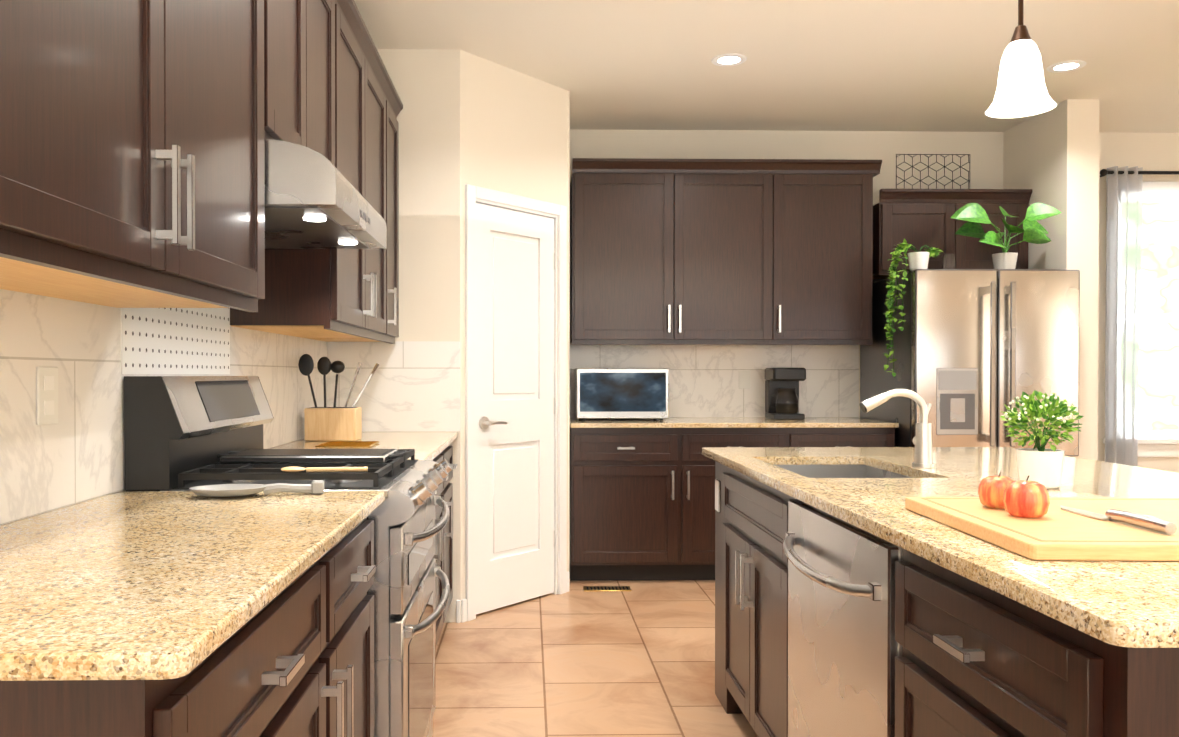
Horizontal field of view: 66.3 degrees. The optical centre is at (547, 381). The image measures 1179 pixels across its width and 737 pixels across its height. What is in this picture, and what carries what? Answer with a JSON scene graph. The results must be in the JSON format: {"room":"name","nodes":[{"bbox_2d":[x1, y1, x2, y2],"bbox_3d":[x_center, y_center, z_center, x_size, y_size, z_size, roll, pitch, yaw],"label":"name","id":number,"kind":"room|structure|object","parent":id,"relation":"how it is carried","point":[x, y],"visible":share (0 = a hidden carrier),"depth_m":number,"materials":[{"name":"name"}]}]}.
{"room":"kitchen","nodes":[
{"label":"kitchen","id":0,"kind":"room"},
{"bbox_2d":[2,438,304,524],"bbox_3d":[-1.039,-0.188,0.941,0.100,2.740,6.910,0,0,-1],"label":"wall","id":1,"kind":"structure","parent":0,"point":[304,438],"depth_m":1.94,"materials":[{"name":"beige paint"}]},
{"bbox_2d":[0,0,283,315],"bbox_3d":[-0.825,-0.732,1.561,0.348,1.122,1.249,0,0,-1],"label":"upper cabinet","id":2,"kind":"object","parent":1,"relation":"attached to","point":[134,134],"depth_m":1.48,"materials":[{"name":"brown wood"}]},
{"bbox_2d":[0,289,331,524],"bbox_3d":[-1.012,-0.137,2.282,0.008,0.784,4.030,0,0,-1],"label":"tile backsplash","id":3,"kind":"structure","parent":1,"relation":"attached to","point":[74,455],"depth_m":1.92,"materials":[{"name":"tile"}]},
{"bbox_2d":[36,366,57,424],"bbox_3d":[-0.994,0.027,1.791,0.007,0.115,0.075,0,0,-1],"label":"electrical outlet","id":4,"kind":"object","parent":3,"relation":"attached to","point":[46,395],"visible":1,"depth_m":1.78,"materials":[{"name":"white plastic"}]},
{"bbox_2d":[121,308,229,373],"bbox_3d":[-1.011,-0.236,2.502,0.002,0.430,0.766,0,0,-1],"label":"wall panel","id":5,"kind":"object","parent":1,"relation":"attached to","point":[175,340],"visible":0.36,"depth_m":2.44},
{"bbox_2d":[284,0,319,152],"bbox_3d":[-0.841,-0.945,2.337,0.348,0.710,0.445,0,0,-1],"label":"upper cabinet","id":6,"kind":"object","parent":1,"relation":"attached to","point":[301,26],"depth_m":2.46,"materials":[{"name":"brown wood"}]},
{"bbox_2d":[230,0,391,343],"bbox_3d":[-0.862,-0.747,3.396,0.348,1.122,1.158,0,0,-1],"label":"upper cabinet","id":7,"kind":"object","parent":1,"relation":"attached to","point":[331,295],"depth_m":3.26,"materials":[{"name":"brown wood"}]},
{"bbox_2d":[264,139,386,248],"bbox_3d":[-0.757,-0.496,2.505,0.501,0.161,0.760,0,0,-1],"label":"range hood","id":8,"kind":"object","parent":1,"relation":"attached to","point":[314,199],"visible":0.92,"depth_m":2.23,"materials":[{"name":"silver metal"}]},
{"bbox_2d":[316,0,339,171],"bbox_3d":[-0.848,-0.947,2.662,0.348,0.710,0.444,0,0,-1],"label":"upper cabinet","id":9,"kind":"object","parent":1,"relation":"attached to","point":[327,11],"depth_m":2.81,"materials":[{"name":"brown wood"}]},
{"bbox_2d":[332,341,459,431],"bbox_3d":[-0.722,0.024,4.301,0.610,0.431,0.008,0,0,-1],"label":"tile backsplash","id":10,"kind":"structure","parent":1,"relation":"attached to","point":[414,386],"depth_m":4.30,"materials":[{"name":"tile"}]},
{"bbox_2d":[392,84,402,343],"bbox_3d":[-0.876,-0.753,4.060,0.348,1.122,0.447,0,0,-1],"label":"upper cabinet","id":11,"kind":"object","parent":1,"relation":"attached to","point":[397,105],"depth_m":4.20,"materials":[{"name":"brown wood"}]},
{"bbox_2d":[456,184,567,622],"bbox_3d":[-0.183,0.100,4.616,0.520,2.103,0.625,0,0,-1],"label":"door frame","id":12,"kind":"structure","parent":1,"relation":"attached to","point":[466,607],"depth_m":4.59,"materials":[{"name":"white paint"}]},
{"bbox_2d":[476,203,554,613],"bbox_3d":[-0.169,0.131,4.642,0.442,2.017,0.478,0,0,-1],"label":"pantry door","id":13,"kind":"structure","parent":1,"relation":"in","point":[515,399],"depth_m":4.63,"materials":[{"name":"white paint"}]},
{"bbox_2d":[432,580,757,736],"bbox_3d":[2.612,1.206,1.702,7.430,0.060,8.500,0,0,-1],"label":"floor","id":14,"kind":"structure","parent":0,"point":[637,660],"depth_m":3.66,"materials":[{"name":"tile"}]},
{"bbox_2d":[0,432,457,736],"bbox_3d":[-0.700,0.710,2.591,0.638,0.913,3.422,0,0,-1],"label":"base cabinet","id":15,"kind":"object","parent":14,"relation":"on","point":[157,614],"depth_m":1.28,"materials":[{"name":"beige stone"}]},
{"bbox_2d":[189,480,323,496],"bbox_3d":[-0.654,0.242,2.022,0.288,0.030,0.119,0,0,-1],"label":"spoon rest","id":16,"kind":"object","parent":15,"relation":"on","point":[232,490],"visible":1,"depth_m":2.04,"materials":[{"name":"grey plastic"}]},
{"bbox_2d":[298,354,378,440],"bbox_3d":[-0.874,0.063,3.772,0.327,0.360,0.140,0,0,-1],"label":"utensil holder","id":17,"kind":"object","parent":15,"relation":"on","point":[333,423],"visible":0.98,"depth_m":3.70,"materials":[{"name":"brown wood"}]},
{"bbox_2d":[315,441,379,446],"bbox_3d":[-0.771,0.241,3.485,0.204,0.006,0.224,0,0,-1],"label":"trivet","id":18,"kind":"object","parent":15,"relation":"on","point":[349,444],"visible":1,"depth_m":3.46,"materials":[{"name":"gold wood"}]},
{"bbox_2d":[124,376,451,736],"bbox_3d":[-0.644,0.576,2.515,0.728,1.184,0.758,0,0,-1],"label":"range","id":19,"kind":"object","parent":14,"relation":"on","point":[183,433],"visible":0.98,"depth_m":2.24,"materials":[{"name":"silver metal"}]},
{"bbox_2d":[281,466,367,471],"bbox_3d":[-0.540,0.212,2.179,0.205,0.015,0.044,0,0,-1],"label":"wooden spoon","id":20,"kind":"object","parent":19,"relation":"on","point":[324,469],"visible":1,"depth_m":2.18,"materials":[{"name":"brown wood"}]},
{"bbox_2d":[583,586,630,590],"bbox_3d":[0.330,1.145,4.986,0.260,0.006,0.100,0,0,-1],"label":"floor vent","id":21,"kind":"object","parent":14,"relation":"in","point":[607,588],"visible":1,"depth_m":4.98,"materials":[{"name":"gold metal"}]},
{"bbox_2d":[570,418,898,580],"bbox_3d":[1.054,0.687,5.405,1.862,0.913,0.659,0,0,-1],"label":"base cabinet","id":22,"kind":"object","parent":14,"relation":"on","point":[642,499],"depth_m":5.11,"materials":[{"name":"brown wood"}]},
{"bbox_2d":[574,368,668,420],"bbox_3d":[0.441,0.074,5.478,0.548,0.310,0.362,0,0,-1],"label":"microwave","id":23,"kind":"object","parent":22,"relation":"on","point":[621,393],"visible":1,"depth_m":5.31,"materials":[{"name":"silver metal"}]},
{"bbox_2d":[765,368,805,419],"bbox_3d":[1.455,0.071,5.540,0.211,0.315,0.220,0,0,-1],"label":"coffee maker","id":24,"kind":"object","parent":22,"relation":"on","point":[781,393],"visible":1,"depth_m":5.45,"materials":[{"name":"black plastic"}]},
{"bbox_2d":[702,451,1178,736],"bbox_3d":[1.153,0.726,2.205,1.186,0.886,2.305,0,0,-1],"label":"kitchen island","id":25,"kind":"object","parent":14,"relation":"on","point":[854,597],"depth_m":1.69,"materials":[{"name":"brown wood"}]},
{"bbox_2d":[702,447,1178,650],"bbox_3d":[1.184,0.270,2.201,1.165,0.026,2.398,0,0,-1],"label":"island countertop","id":26,"kind":"structure","parent":25,"relation":"on","point":[1131,605],"depth_m":1.92,"materials":[{"name":"beige stone"}]},
{"bbox_2d":[859,389,935,467],"bbox_3d":[1.042,0.136,2.678,0.240,0.232,0.099,0,0,-1],"label":"faucet","id":27,"kind":"object","parent":26,"relation":"on","point":[922,443],"visible":1,"depth_m":2.65,"materials":[{"name":"silver metal"}]},
{"bbox_2d":[905,497,1178,560],"bbox_3d":[1.029,0.248,1.572,0.645,0.024,0.550,0,0,-1],"label":"cutting board","id":28,"kind":"object","parent":26,"relation":"on","point":[1055,532],"visible":0.98,"depth_m":1.47,"materials":[{"name":"brown wood"}]},
{"bbox_2d":[1060,505,1176,533],"bbox_3d":[0.962,0.225,1.546,0.035,0.022,0.301,0,0,-1],"label":"knife","id":29,"kind":"object","parent":28,"relation":"on","point":[1153,523],"visible":0.98,"depth_m":1.47,"materials":[{"name":"silver metal"}]},
{"bbox_2d":[1000,390,1083,488],"bbox_3d":[1.201,0.138,2.190,0.181,0.236,0.186,0,0,-1],"label":"potted plant","id":30,"kind":"object","parent":26,"relation":"on","point":[1041,464],"visible":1,"depth_m":2.16,"materials":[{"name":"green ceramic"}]},
{"bbox_2d":[860,269,1079,456],"bbox_3d":[2.452,0.261,5.303,0.907,1.769,0.878,0,0,-1],"label":"fridge","id":31,"kind":"object","parent":14,"relation":"on","point":[975,350],"visible":0.4,"depth_m":4.92,"materials":[{"name":"silver metal"}]},
{"bbox_2d":[882,239,942,376],"bbox_3d":[2.047,-0.414,5.050,0.326,0.776,0.245,0,0,-1],"label":"ivy plant","id":32,"kind":"object","parent":31,"relation":"on","point":[918,260],"visible":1,"depth_m":5.04,"materials":[{"name":"green plant"}]},
{"bbox_2d":[942,254,954,268],"bbox_3d":[2.258,-0.670,5.070,0.070,0.095,0.070,0,0,-1],"label":"glass jar","id":33,"kind":"object","parent":31,"relation":"on","point":[948,261],"visible":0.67,"depth_m":5.04,"materials":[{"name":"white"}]},
{"bbox_2d":[951,203,1061,268],"bbox_3d":[2.577,-0.824,5.067,0.630,0.403,0.374,0,0,-1],"label":"leafy plant","id":34,"kind":"object","parent":31,"relation":"on","point":[974,215],"visible":0.92,"depth_m":5.03,"materials":[{"name":"green plant"}]},
{"bbox_2d":[354,0,1178,132],"bbox_3d":[2.612,-1.594,1.679,7.430,0.060,8.500,0,0,-1],"label":"ceiling","id":35,"kind":"structure","parent":0,"point":[870,65],"depth_m":4.37,"materials":[{"name":"white paint"}]},
{"bbox_2d":[711,53,746,65],"bbox_3d":[0.894,-1.584,4.435,0.175,0.004,0.175,0,0,-7],"label":"recessed light","id":36,"kind":"object","parent":35,"relation":"in","point":[731,59],"depth_m":4.43,"materials":[{"name":"white paint"}]},
{"bbox_2d":[985,0,1056,117],"bbox_3d":[1.156,-1.117,2.198,0.156,0.902,0.156,0,0,-1],"label":"pendant light","id":37,"kind":"object","parent":35,"relation":"hanging from","point":[1021,90],"visible":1,"depth_m":2.17,"materials":[{"name":"white glass"}]},
{"bbox_2d":[1046,60,1086,72],"bbox_3d":[2.609,-1.585,4.530,0.175,0.004,0.175,0,0,-10],"label":"recessed light","id":38,"kind":"object","parent":35,"relation":"in","point":[1065,66],"depth_m":4.53,"materials":[{"name":"white paint"}]},
{"bbox_2d":[542,125,1178,564],"bbox_3d":[3.063,-0.228,5.830,6.140,2.740,0.120,0,0,-1],"label":"wall","id":39,"kind":"structure","parent":0,"point":[561,144],"depth_m":5.74,"materials":[{"name":"beige paint"}]},
{"bbox_2d":[570,158,785,344],"bbox_3d":[0.774,-0.781,5.543,1.260,1.090,0.348,0,0,-1],"label":"upper cabinet","id":40,"kind":"object","parent":39,"relation":"attached to","point":[730,251],"depth_m":5.38,"materials":[{"name":"brown wood"}]},
{"bbox_2d":[570,345,858,417],"bbox_3d":[1.045,-0.005,5.727,1.880,0.464,0.008,0,0,-1],"label":"tile backsplash","id":41,"kind":"structure","parent":39,"relation":"attached to","point":[703,379],"depth_m":5.73,"materials":[{"name":"tile"}]},
{"bbox_2d":[786,159,877,344],"bbox_3d":[1.618,-0.781,5.560,0.666,1.090,0.348,0,0,-1],"label":"upper cabinet","id":42,"kind":"object","parent":39,"relation":"attached to","point":[832,216],"depth_m":5.40,"materials":[{"name":"brown wood"}]},
{"bbox_2d":[878,189,969,278],"bbox_3d":[2.247,-0.905,5.572,0.513,0.498,0.348,0,0,-1],"label":"upper cabinet","id":43,"kind":"object","parent":39,"relation":"attached to","point":[921,217],"depth_m":5.40,"materials":[{"name":"brown wood"}]},
{"bbox_2d":[896,154,969,188],"bbox_3d":[2.387,-1.282,5.578,0.465,0.255,0.005,0,0,-1],"label":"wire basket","id":44,"kind":"object","parent":43,"relation":"on","point":[952,180],"visible":0.88,"depth_m":5.58,"materials":[{"name":"black metal"}]},
{"bbox_2d":[970,189,1031,268],"bbox_3d":[2.641,-0.905,5.580,0.513,0.498,0.348,0,0,-1],"label":"upper cabinet","id":45,"kind":"object","parent":39,"relation":"attached to","point":[1015,202],"depth_m":5.41,"materials":[{"name":"brown wood"}]},
{"bbox_2d":[1100,166,1178,466],"bbox_3d":[4.360,-0.120,5.728,1.770,2.465,0.136,0,0,-1],"label":"curtain","id":46,"kind":"object","parent":39,"relation":"attached to","point":[1123,230],"visible":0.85,"depth_m":5.67,"materials":[{"name":"white fabric"}]},
{"bbox_2d":[1103,181,1178,456],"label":"window","id":47,"kind":"structure","parent":39,"relation":"in","point":[1158,443],"depth_m":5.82,"materials":[{"name":"white glass"}]},
{"bbox_2d":[1002,99,1105,460],"bbox_3d":[3.012,-0.225,5.422,0.183,2.740,0.674,0,0,-1],"label":"wall","id":48,"kind":"structure","parent":0,"point":[1058,153],"depth_m":5.09,"materials":[{"name":"beige paint"}]}
]}

